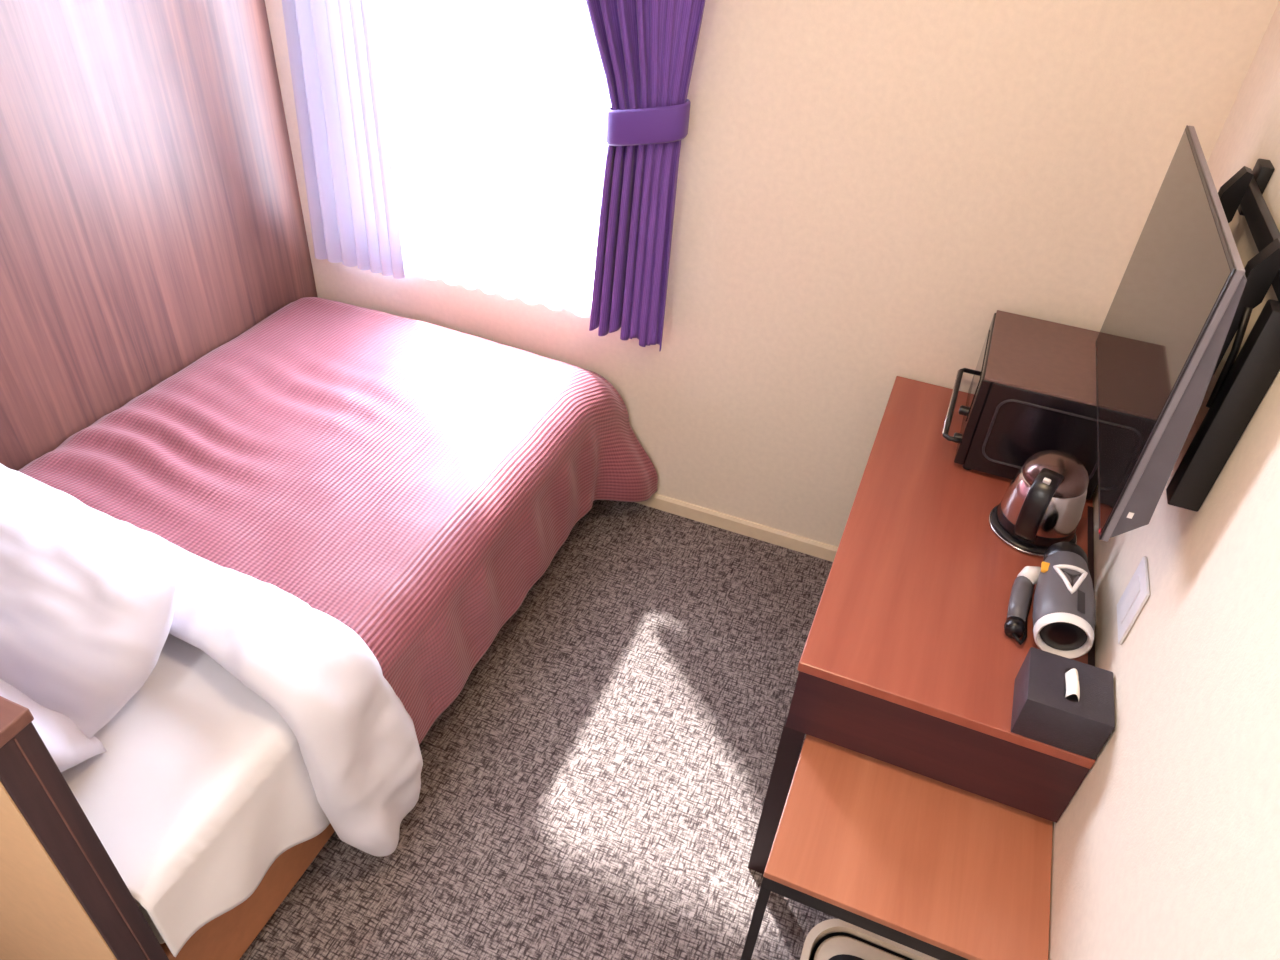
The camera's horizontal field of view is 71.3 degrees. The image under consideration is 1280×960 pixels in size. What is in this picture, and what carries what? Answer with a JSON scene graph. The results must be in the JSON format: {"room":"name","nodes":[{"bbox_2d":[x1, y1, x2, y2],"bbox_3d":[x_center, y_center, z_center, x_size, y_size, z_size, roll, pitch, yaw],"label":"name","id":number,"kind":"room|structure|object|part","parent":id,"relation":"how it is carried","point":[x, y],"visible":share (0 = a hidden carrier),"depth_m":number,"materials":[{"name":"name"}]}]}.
{"room":"hotel room","nodes":[
{"label":"hotel room","id":0,"kind":"room"},
{"bbox_2d":[0,0,317,470],"bbox_3d":[-1.738,-0.304,1.354,0.120,2.420,3.350,16,39,15],"label":"wall","id":1,"kind":"structure","parent":0,"point":[151,214],"depth_m":2.27,"materials":[{"name":"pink wood"}]},
{"bbox_2d":[239,500,837,959],"bbox_3d":[-0.635,1.018,1.781,2.657,0.060,3.590,16,39,15],"label":"floor","id":2,"kind":"structure","parent":0,"point":[595,786],"depth_m":2.16,"materials":[{"name":"carpet"}]},
{"bbox_2d":[0,696,168,959],"bbox_3d":[-1.288,0.532,1.506,1.081,0.968,0.064,16,39,15],"label":"headboard","id":3,"kind":"object","parent":2,"relation":"on","point":[63,896],"visible":1,"depth_m":1.27,"materials":[{"name":"brown wood"}]},
{"bbox_3d":[-1.305,0.563,1.495,1.071,0.930,0.002,16,39,15],"label":"panel","id":4,"kind":"part","parent":3,"relation":"part of","materials":[{"name":"beige wood"}]},
{"bbox_2d":[0,463,422,856],"bbox_3d":[-1.064,0.424,1.931,1.213,0.627,0.390,16,39,15],"label":"duvet","id":5,"kind":"object","parent":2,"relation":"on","point":[357,740],"visible":0.75,"depth_m":1.72,"materials":[{"name":"white fabric"}]},
{"bbox_2d":[134,823,334,959],"bbox_3d":[-0.964,0.216,2.337,1.040,0.485,1.760,16,39,15],"label":"bed","id":6,"kind":"object","parent":2,"relation":"on","point":[229,935],"visible":0.1,"depth_m":1.75,"materials":[{"name":"wood"}]},
{"bbox_3d":[-0.956,0.109,2.255,1.040,0.215,1.758,16,39,15],"label":"mattress","id":7,"kind":"part","parent":6,"relation":"part of","materials":[{"name":"fabric"}]},
{"bbox_2d":[61,633,329,956],"bbox_3d":[-1.133,0.449,1.896,1.101,0.376,0.723,16,39,15],"label":"sheet","id":8,"kind":"object","parent":6,"relation":"on","point":[199,785],"visible":0.24,"depth_m":1.57,"materials":[{"name":"white fabric"}]},
{"bbox_2d":[0,679,105,771],"bbox_3d":[-1.307,0.325,1.543,0.820,0.254,0.238,18,40,17],"label":"pillow","id":9,"kind":"object","parent":8,"relation":"on","point":[67,745],"visible":0.35,"depth_m":1.48,"materials":[{"name":"white fabric"}]},
{"bbox_2d":[0,485,177,738],"bbox_3d":[-1.243,0.190,1.686,0.839,0.294,0.318,19,40,19],"label":"pillow","id":10,"kind":"object","parent":8,"relation":"on","point":[85,622],"visible":0.98,"depth_m":1.54,"materials":[{"name":"white fabric"}]},
{"bbox_2d":[18,297,657,744],"bbox_3d":[-0.769,0.042,2.451,1.278,0.477,1.339,16,39,15],"label":"bedspread","id":11,"kind":"object","parent":6,"relation":"on","point":[409,482],"visible":0.89,"depth_m":2.23,"materials":[{"name":"pink fabric"}]},
{"bbox_2d":[800,919,938,959],"bbox_3d":[0.418,1.004,1.646,0.296,0.250,0.214,16,39,15],"label":"waste bin","id":12,"kind":"object","parent":2,"relation":"on","point":[831,939],"visible":0.95,"depth_m":1.64,"materials":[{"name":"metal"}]},
{"bbox_3d":[0.425,0.917,1.578,0.248,0.010,0.170,16,39,15],"label":"lid","id":13,"kind":"part","parent":12,"relation":"part of","materials":[{"name":"beige plastic"}]},
{"bbox_2d":[741,734,1052,959],"bbox_3d":[0.522,0.721,1.815,0.448,0.500,0.667,16,39,15],"label":"side table","id":14,"kind":"object","parent":2,"relation":"on","point":[939,870],"visible":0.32,"depth_m":1.51,"materials":[{"name":"brown wood"}]},
{"bbox_3d":[0.202,0.861,1.646,0.018,0.450,0.018,16,39,15],"label":"leg","id":15,"kind":"part","parent":14,"relation":"part of","materials":[{"name":"black metal"}]},
{"bbox_3d":[0.535,0.550,1.682,0.446,0.034,0.664,16,39,15],"label":"frame","id":16,"kind":"part","parent":14,"relation":"part of","materials":[{"name":"black metal"}]},
{"bbox_2d":[748,376,1094,873],"bbox_3d":[0.692,0.364,2.128,0.494,0.701,1.090,16,39,15],"label":"desk","id":17,"kind":"object","parent":2,"relation":"on","point":[908,661],"visible":0.77,"depth_m":1.67,"materials":[{"name":"brown wood"}]},
{"bbox_3d":[0.280,0.669,1.848,0.042,0.515,0.020,16,39,15],"label":"panel","id":18,"kind":"part","parent":17,"relation":"part of","materials":[{"name":"black wood"}]},
{"bbox_2d":[942,310,1099,499],"bbox_3d":[0.911,-0.185,2.083,0.343,0.247,0.358,16,39,15],"label":"microwave oven","id":19,"kind":"object","parent":17,"relation":"on","point":[1032,390],"visible":0.69,"depth_m":1.96,"materials":[{"name":"black metal"}]},
{"bbox_3d":[0.752,-0.192,2.154,0.005,0.005,0.313,17,39,16],"label":"handle trim","id":20,"kind":"part","parent":19,"relation":"part of","materials":[{"name":"metal"}]},
{"bbox_3d":[0.740,-0.099,2.083,0.015,0.024,0.024,16,39,15],"label":"knob","id":21,"kind":"part","parent":19,"relation":"part of","materials":[{"name":"black plastic"}]},
{"bbox_3d":[0.770,-0.186,2.150,0.043,0.011,0.350,16,39,15],"label":"handle","id":22,"kind":"part","parent":19,"relation":"part of","materials":[{"name":"black metal"}]},
{"bbox_3d":[0.788,-0.171,2.180,0.015,0.024,0.024,16,39,15],"label":"knob","id":23,"kind":"part","parent":19,"relation":"part of","materials":[{"name":"black plastic"}]},
{"bbox_3d":[0.803,-0.222,2.112,0.022,0.224,0.351,16,39,15],"label":"door","id":24,"kind":"part","parent":19,"relation":"part of","materials":[{"name":"black glass"}]},
{"bbox_2d":[989,450,1088,556],"bbox_3d":[0.840,0.034,1.840,0.180,0.191,0.184,0,38,-5],"label":"electric kettle","id":25,"kind":"object","parent":17,"relation":"on","point":[1042,506],"visible":0.95,"depth_m":1.79,"materials":[{"name":"silver metal"}]},
{"bbox_3d":[0.790,0.059,1.783,0.044,0.157,0.065,28,44,28],"label":"handle","id":26,"kind":"part","parent":25,"relation":"part of","materials":[{"name":"black plastic"}]},
{"bbox_2d":[1043,477,1050,484],"bbox_3d":[0.791,0.003,1.734,0.014,0.012,0.008,28,67,28],"label":"switch","id":27,"kind":"object","parent":25,"relation":"attached to","point":[1047,481],"depth_m":1.73,"materials":[{"name":"white plastic"}]},
{"bbox_3d":[0.844,-0.023,1.799,0.127,0.051,0.127,16,39,15],"label":"lid","id":28,"kind":"part","parent":25,"relation":"part of","materials":[{"name":"metal"}]},
{"bbox_2d":[1004,542,1095,658],"bbox_3d":[0.774,0.209,1.671,0.145,0.110,0.242,16,39,15],"label":"hair dryer","id":29,"kind":"object","parent":17,"relation":"on","point":[1064,603],"visible":0.98,"depth_m":1.62,"materials":[{"name":"grey plastic"}]},
{"bbox_3d":[0.689,0.272,1.641,0.036,0.036,0.030,16,39,15],"label":"handle","id":30,"kind":"part","parent":29,"relation":"part of","materials":[{"name":"black plastic"}]},
{"bbox_3d":[0.720,0.230,1.690,0.038,0.039,0.116,19,40,19],"label":"handle","id":31,"kind":"part","parent":29,"relation":"part of","materials":[{"name":"grey plastic"}]},
{"bbox_3d":[0.733,0.251,1.686,0.026,0.019,0.183,23,42,22],"label":"cord","id":32,"kind":"part","parent":29,"relation":"part of","materials":[{"name":"black plastic"}]},
{"bbox_2d":[1039,622,1087,650],"bbox_3d":[0.754,0.276,1.588,0.079,0.079,0.007,16,39,15],"label":"grille","id":33,"kind":"object","parent":29,"relation":"attached to","point":[1053,636],"depth_m":1.59,"materials":[{"name":"black plastic"}]},
{"bbox_3d":[0.788,0.186,1.630,0.060,0.022,0.083,16,39,15],"label":"triangle trim","id":34,"kind":"part","parent":29,"relation":"part of","materials":[{"name":"white plastic"}]},
{"bbox_2d":[1011,647,1114,759],"bbox_3d":[0.701,0.360,1.473,0.133,0.109,0.122,16,39,15],"label":"tissue box","id":35,"kind":"object","parent":17,"relation":"on","point":[1064,703],"visible":1,"depth_m":1.44,"materials":[{"name":"leather"}]},
{"bbox_2d":[265,0,1279,546],"bbox_3d":[0.084,-0.917,2.316,2.657,2.420,0.120,16,39,15],"label":"wall","id":36,"kind":"structure","parent":0,"point":[863,186],"depth_m":2.17,"materials":[{"name":"beige paint"}]},
{"bbox_2d":[402,231,593,306],"bbox_3d":[-0.478,-1.189,2.388,0.970,1.345,0.110,16,39,15],"label":"window sill","id":37,"kind":"structure","parent":36,"relation":"in","point":[512,272],"depth_m":2.75,"materials":[{"name":"white"}]},
{"bbox_2d":[635,493,837,561],"bbox_3d":[-0.015,0.050,2.992,2.404,0.055,0.012,16,39,15],"label":"baseboard","id":38,"kind":"structure","parent":36,"relation":"attached to","point":[751,529],"depth_m":2.89,"materials":[{"name":"beige wood"}]},
{"bbox_3d":[-0.340,-1.766,1.762,1.340,0.032,0.085,16,39,15],"label":"rail","id":39,"kind":"object","parent":36,"relation":"attached to","visible":0},
{"bbox_2d":[282,0,406,278],"bbox_3d":[-0.836,-1.277,2.368,0.340,1.543,0.040,16,39,15],"label":"sheer curtain","id":40,"kind":"object","parent":39,"relation":"hanging from","point":[334,50],"visible":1,"depth_m":2.58,"materials":[{"name":"white fabric"}]},
{"bbox_2d":[585,0,705,350],"bbox_3d":[-0.024,-1.020,2.114,0.462,1.543,0.097,16,39,15],"label":"curtain","id":41,"kind":"object","parent":39,"relation":"hanging from","point":[647,48],"visible":1,"depth_m":2.22,"materials":[{"name":"purple fabric"}]},
{"bbox_2d":[1048,1,1279,959],"bbox_3d":[0.612,0.385,0.689,0.120,2.420,3.350,16,39,15],"label":"wall","id":42,"kind":"structure","parent":0,"point":[1168,846],"depth_m":1.17,"materials":[{"name":"beige paint"}]},
{"bbox_2d":[1117,556,1149,644],"bbox_3d":[0.823,0.201,1.493,0.008,0.120,0.100,16,39,15],"label":"outlet plate","id":43,"kind":"object","parent":42,"relation":"attached to","point":[1136,593],"visible":1,"depth_m":1.48,"materials":[{"name":"white plastic"}]},
{"bbox_2d":[1166,158,1279,511],"bbox_3d":[0.871,-0.224,1.375,0.090,0.390,0.580,16,39,15],"label":"tv wall mount","id":44,"kind":"object","parent":42,"relation":"attached to","point":[1243,382],"depth_m":1.24,"materials":[{"name":"black metal"}]},
{"bbox_2d":[1095,125,1246,541],"bbox_3d":[0.858,-0.264,1.462,0.053,0.439,0.684,16,39,15],"label":"television","id":45,"kind":"object","parent":44,"relation":"attached to","point":[1159,343],"visible":1,"depth_m":1.32,"materials":[{"name":"black plastic"}]},
{"bbox_3d":[0.823,-0.169,1.243,0.014,0.142,0.045,11,38,9],"label":"lock rod","id":46,"kind":"part","parent":44,"relation":"part of","materials":[{"name":"black metal"}]},
{"bbox_3d":[1.010,-0.480,1.465,0.018,0.080,0.050,16,39,15],"label":"wall plate","id":47,"kind":"part","parent":44,"relation":"part of","materials":[{"name":"black metal"}]},
{"bbox_3d":[0.898,-0.342,1.274,0.014,0.033,0.580,16,39,15],"label":"wall rail","id":48,"kind":"part","parent":44,"relation":"part of","materials":[{"name":"black metal"}]}
]}

